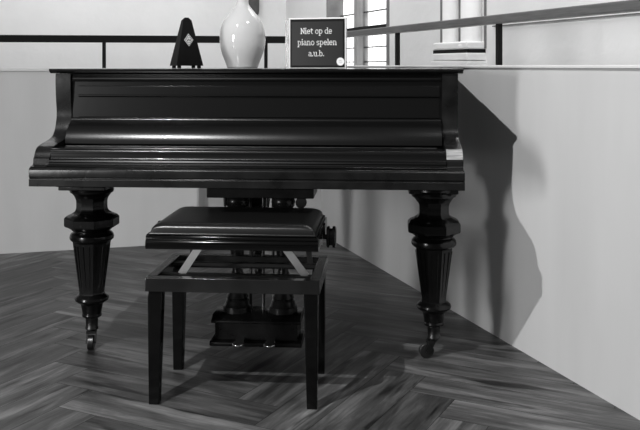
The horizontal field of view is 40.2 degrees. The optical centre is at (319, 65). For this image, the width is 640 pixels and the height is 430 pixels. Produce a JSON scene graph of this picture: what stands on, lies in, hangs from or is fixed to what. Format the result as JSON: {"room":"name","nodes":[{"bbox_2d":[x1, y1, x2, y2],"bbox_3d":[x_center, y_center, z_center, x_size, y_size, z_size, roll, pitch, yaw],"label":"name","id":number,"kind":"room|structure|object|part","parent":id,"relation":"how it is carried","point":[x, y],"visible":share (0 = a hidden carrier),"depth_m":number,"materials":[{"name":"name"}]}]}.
{"room":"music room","nodes":[
{"label":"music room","id":0,"kind":"room"},
{"bbox_2d":[0,71,198,253],"bbox_3d":[-2.278,0.530,4.773,3.200,1.000,0.260,0,0,-16],"label":"wall","id":1,"kind":"structure","parent":0,"point":[31,217],"depth_m":4.85,"materials":[{"name":"white paint"}]},
{"bbox_2d":[0,68,59,70],"bbox_3d":[-1.851,0.021,4.915,4.100,0.017,0.306,0,0,-16],"label":"trim","id":2,"kind":"structure","parent":1,"relation":"on","point":[1,69],"depth_m":4.82,"materials":[{"name":"white paint"}]},
{"bbox_2d":[0,35,284,67],"bbox_3d":[-1.725,-0.082,4.929,3.360,0.187,0.017,0,0,-8],"label":"handrail","id":3,"kind":"object","parent":2,"relation":"on","point":[103,39],"visible":0.68,"depth_m":5.00,"materials":[{"name":"black metal"}]},
{"bbox_3d":[-1.235,-0.063,5.000,0.020,0.150,0.012,0,0,-8],"label":"post","id":4,"kind":"part","parent":3,"relation":"part of","materials":[{"name":"black metal"}]},
{"bbox_3d":[-1.725,-0.154,4.929,3.360,0.041,0.016,0,0,-8],"label":"rail","id":5,"kind":"part","parent":3,"relation":"part of","materials":[{"name":"black metal"}]},
{"bbox_3d":[-0.318,-0.063,5.133,0.020,0.150,0.012,0,0,-8],"label":"post","id":6,"kind":"part","parent":3,"relation":"part of","materials":[{"name":"black metal"}]},
{"bbox_2d":[0,0,285,67],"bbox_3d":[-2.419,-0.770,8.517,4.950,3.600,0.300,0,0,-18],"label":"wall","id":7,"kind":"structure","parent":0,"point":[17,17],"depth_m":8.50,"materials":[{"name":"white paint"}]},
{"bbox_2d":[248,0,258,14],"bbox_3d":[-0.672,-1.535,8.880,0.110,2.070,0.110,0,0,0],"label":"trim","id":8,"kind":"structure","parent":7,"relation":"attached to","point":[254,4],"depth_m":8.84,"materials":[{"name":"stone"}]},
{"bbox_2d":[199,188,320,210],"bbox_3d":[-0.385,0.530,5.355,0.759,1.000,0.200,0,0,-16],"label":"wall","id":9,"kind":"structure","parent":0,"point":[315,203],"depth_m":5.19,"materials":[{"name":"white paint"}]},
{"bbox_2d":[0,239,639,429],"bbox_3d":[-0.500,1.130,5.000,11.000,0.200,14.000,0,0,0],"label":"floor","id":10,"kind":"structure","parent":0,"point":[376,376],"depth_m":2.97,"materials":[{"name":"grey wood"}]},
{"bbox_2d":[145,206,336,409],"bbox_3d":[-0.235,0.753,2.802,0.578,0.554,0.372,0,0,5],"label":"piano bench","id":11,"kind":"object","parent":10,"relation":"on","point":[195,229],"visible":1,"depth_m":2.65,"materials":[{"name":"paint"}]},
{"bbox_3d":[-0.501,0.857,2.676,0.044,0.346,0.044,0,0,5],"label":"leg","id":12,"kind":"part","parent":11,"relation":"part of","materials":[{"name":"black paint"}]},
{"bbox_3d":[-0.478,0.857,2.971,0.044,0.346,0.044,0,0,5],"label":"leg","id":13,"kind":"part","parent":11,"relation":"part of","materials":[{"name":"black paint"}]},
{"bbox_3d":[-0.398,0.603,2.732,0.092,0.110,0.008,0,0,5],"label":"scissor arm","id":14,"kind":"part","parent":11,"relation":"part of","materials":[{"name":"metal"}]},
{"bbox_3d":[-0.252,0.663,2.805,0.532,0.042,0.352,0,0,5],"label":"frame","id":15,"kind":"part","parent":11,"relation":"part of","materials":[{"name":"paint"}]},
{"bbox_2d":[150,206,322,234],"bbox_3d":[-0.252,0.494,2.805,0.504,0.034,0.352,0,0,5],"label":"cushion","id":16,"kind":"object","parent":11,"relation":"on","point":[188,220],"depth_m":2.68,"materials":[{"name":"black leather"}]},
{"bbox_3d":[-0.259,0.653,2.720,0.470,0.009,0.030,0,0,4],"label":"cross rail","id":17,"kind":"part","parent":11,"relation":"part of","materials":[{"name":"black wood"}]},
{"bbox_3d":[-0.246,0.653,2.880,0.470,0.009,0.030,0,0,5],"label":"cross rail","id":18,"kind":"part","parent":11,"relation":"part of","materials":[{"name":"black wood"}]},
{"bbox_3d":[-0.084,0.603,2.707,0.099,0.111,0.008,0,0,4],"label":"scissor arm","id":19,"kind":"part","parent":11,"relation":"part of","materials":[{"name":"metal"}]},
{"bbox_3d":[-0.037,0.603,2.858,0.030,0.100,0.004,0,0,5],"label":"scissor arm","id":20,"kind":"part","parent":11,"relation":"part of"},
{"bbox_3d":[-0.026,0.857,2.639,0.044,0.346,0.044,0,0,5],"label":"leg","id":21,"kind":"part","parent":11,"relation":"part of","materials":[{"name":"black paint"}]},
{"bbox_3d":[-0.003,0.857,2.934,0.044,0.346,0.044,0,0,5],"label":"leg","id":22,"kind":"part","parent":11,"relation":"part of","materials":[{"name":"black paint"}]},
{"bbox_3d":[0.031,0.542,2.773,0.042,0.068,0.068,0,0,4],"label":"knob","id":23,"kind":"part","parent":11,"relation":"part of","materials":[{"name":"black paint"}]},
{"bbox_2d":[29,68,464,357],"bbox_3d":[-0.177,0.519,3.764,1.432,1.020,1.972,0,0,4],"label":"grand piano","id":24,"kind":"object","parent":10,"relation":"on","point":[250,137],"visible":0.81,"depth_m":3.00,"materials":[{"name":"black paint"}]},
{"bbox_3d":[-0.906,0.177,2.952,0.053,0.302,0.236,0,0,4],"label":"arm","id":25,"kind":"part","parent":24,"relation":"part of","materials":[{"name":"black paint"}]},
{"bbox_3d":[-0.842,0.417,3.190,0.185,0.054,0.185,0,0,4],"label":"leg plate","id":26,"kind":"part","parent":24,"relation":"part of","materials":[{"name":"black paint"}]},
{"bbox_3d":[-0.834,0.653,3.197,0.182,0.526,0.182,0,0,4],"label":"leg","id":27,"kind":"part","parent":24,"relation":"part of","materials":[{"name":"black paint"}]},
{"bbox_2d":[85,318,98,330],"bbox_3d":[-0.834,0.943,3.197,0.051,0.058,0.051,0,0,4],"label":"socket","id":28,"kind":"object","parent":24,"relation":"attached to","point":[91,323],"depth_m":3.18,"materials":[{"name":"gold metal"}]},
{"bbox_2d":[170,18,202,67],"bbox_3d":[-0.480,-0.083,3.140,0.098,0.182,0.098,0,0,-24],"label":"metronome","id":29,"kind":"object","parent":24,"relation":"on","point":[186,52],"visible":0.94,"depth_m":3.11,"materials":[{"name":"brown wood"}]},
{"bbox_3d":[-0.297,0.669,3.139,0.102,0.416,0.102,0,0,4],"label":"lyre post","id":30,"kind":"part","parent":24,"relation":"part of","materials":[{"name":"black paint"}]},
{"bbox_2d":[219,0,264,67],"bbox_3d":[-0.291,-0.184,3.280,0.172,0.384,0.172,0,0,0],"label":"vase","id":31,"kind":"object","parent":24,"relation":"on","point":[242,32],"visible":0.98,"depth_m":3.22,"materials":[{"name":"white ceramic"}]},
{"bbox_3d":[-0.250,0.669,3.156,0.010,0.419,0.011,0,0,4],"label":"pedal rod","id":32,"kind":"part","parent":24,"relation":"part of","materials":[{"name":"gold metal"}]},
{"bbox_3d":[-0.229,0.041,3.014,1.280,0.029,0.018,0,0,4],"label":"shelf rail","id":33,"kind":"part","parent":24,"relation":"part of","materials":[{"name":"black paint"}]},
{"bbox_3d":[-0.310,0.653,4.288,0.182,0.526,0.182,0,0,4],"label":"leg","id":34,"kind":"part","parent":24,"relation":"part of","materials":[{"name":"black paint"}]},
{"bbox_3d":[-0.204,0.669,3.153,0.010,0.419,0.011,0,0,4],"label":"pedal rod","id":35,"kind":"part","parent":24,"relation":"part of","materials":[{"name":"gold metal"}]},
{"bbox_3d":[-0.169,0.669,3.151,0.010,0.419,0.011,0,0,4],"label":"pedal rod","id":36,"kind":"part","parent":24,"relation":"part of","materials":[{"name":"grey metal"}]},
{"bbox_3d":[-0.132,0.669,3.128,0.102,0.416,0.102,0,0,4],"label":"lyre post","id":37,"kind":"part","parent":24,"relation":"part of","materials":[{"name":"black paint"}]},
{"bbox_2d":[285,17,346,67],"bbox_3d":[-0.014,-0.081,3.073,0.225,0.178,0.037,0,0,17],"label":"sign","id":38,"kind":"object","parent":24,"relation":"on","point":[309,42],"visible":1,"depth_m":3.06,"materials":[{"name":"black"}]},
{"bbox_3d":[0.399,0.417,3.103,0.185,0.054,0.185,0,0,4],"label":"leg plate","id":39,"kind":"part","parent":24,"relation":"part of","materials":[{"name":"black paint"}]},
{"bbox_2d":[427,327,439,341],"bbox_3d":[0.402,0.943,3.091,0.051,0.058,0.051,0,0,4],"label":"socket","id":40,"kind":"object","parent":24,"relation":"attached to","point":[433,335],"depth_m":3.07,"materials":[{"name":"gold metal"}]},
{"bbox_3d":[0.402,0.653,3.091,0.182,0.526,0.182,0,0,4],"label":"leg","id":41,"kind":"part","parent":24,"relation":"part of","materials":[{"name":"black paint"}]},
{"bbox_3d":[0.434,0.177,2.859,0.053,0.302,0.236,0,0,4],"label":"arm","id":42,"kind":"part","parent":24,"relation":"part of","materials":[{"name":"black paint"}]},
{"bbox_2d":[431,0,486,64],"bbox_3d":[0.833,-0.770,5.279,0.180,3.600,0.567,0,0,-18],"label":"column","id":43,"kind":"structure","parent":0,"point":[464,45],"depth_m":5.07,"materials":[{"name":"stone"}]},
{"bbox_2d":[286,0,639,64],"bbox_3d":[1.080,-0.770,5.133,0.300,3.600,8.900,0,0,-18],"label":"wall","id":44,"kind":"structure","parent":0,"point":[607,40],"depth_m":4.56,"materials":[{"name":"white paint"}]},
{"bbox_2d":[326,0,388,64],"bbox_3d":[0.373,-0.795,7.126,0.186,1.750,1.466,0,0,-18],"label":"window","id":45,"kind":"structure","parent":44,"relation":"in","point":[360,14],"depth_m":7.24,"materials":[{"name":"white glass"}]},
{"bbox_3d":[0.288,-0.795,7.599,0.006,1.750,0.514,0,0,-18],"label":"pane","id":46,"kind":"part","parent":45,"relation":"part of","materials":[{"name":"grey"}]},
{"bbox_3d":[0.368,-0.795,7.300,0.057,1.750,0.104,0,0,-18],"label":"mullion frame","id":47,"kind":"part","parent":45,"relation":"part of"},
{"bbox_3d":[0.531,-0.795,6.856,0.006,1.750,0.854,0,0,-18],"label":"pane","id":48,"kind":"part","parent":45,"relation":"part of","materials":[{"name":"grey"}]},
{"bbox_2d":[492,13,639,26],"bbox_3d":[1.646,-0.225,2.898,0.012,0.007,4.300,0,0,-18],"label":"trim","id":49,"kind":"structure","parent":44,"relation":"attached to","point":[630,13],"depth_m":4.19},
{"bbox_2d":[321,67,639,419],"bbox_3d":[0.822,0.519,3.287,0.261,1.022,4.700,0,0,-18],"label":"wall","id":50,"kind":"structure","parent":0,"point":[545,260],"depth_m":3.01,"materials":[{"name":"white paint"}]},
{"bbox_2d":[347,65,639,67],"bbox_3d":[0.793,0.002,3.382,0.287,0.010,4.900,0,0,-18],"label":"trim","id":51,"kind":"structure","parent":50,"relation":"on","point":[409,66],"depth_m":3.25,"materials":[{"name":"white paint"}]},
{"bbox_2d":[347,0,639,64],"bbox_3d":[0.667,-0.104,3.652,0.046,0.202,3.732,0,0,-18],"label":"handrail","id":52,"kind":"object","parent":51,"relation":"on","point":[625,6],"visible":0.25,"depth_m":3.48,"materials":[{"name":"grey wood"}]},
{"bbox_3d":[0.397,-0.087,4.477,0.020,0.168,0.020,0,0,-18],"label":"post","id":53,"kind":"part","parent":52,"relation":"part of","materials":[{"name":"black metal"}]},
{"bbox_3d":[0.667,-0.187,3.652,0.044,0.036,3.732,0,0,-18],"label":"rail","id":54,"kind":"part","parent":52,"relation":"part of","materials":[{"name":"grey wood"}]},
{"bbox_3d":[0.717,-0.087,3.499,0.020,0.168,0.020,0,0,-18],"label":"post","id":55,"kind":"part","parent":52,"relation":"part of","materials":[{"name":"black metal"}]}
]}

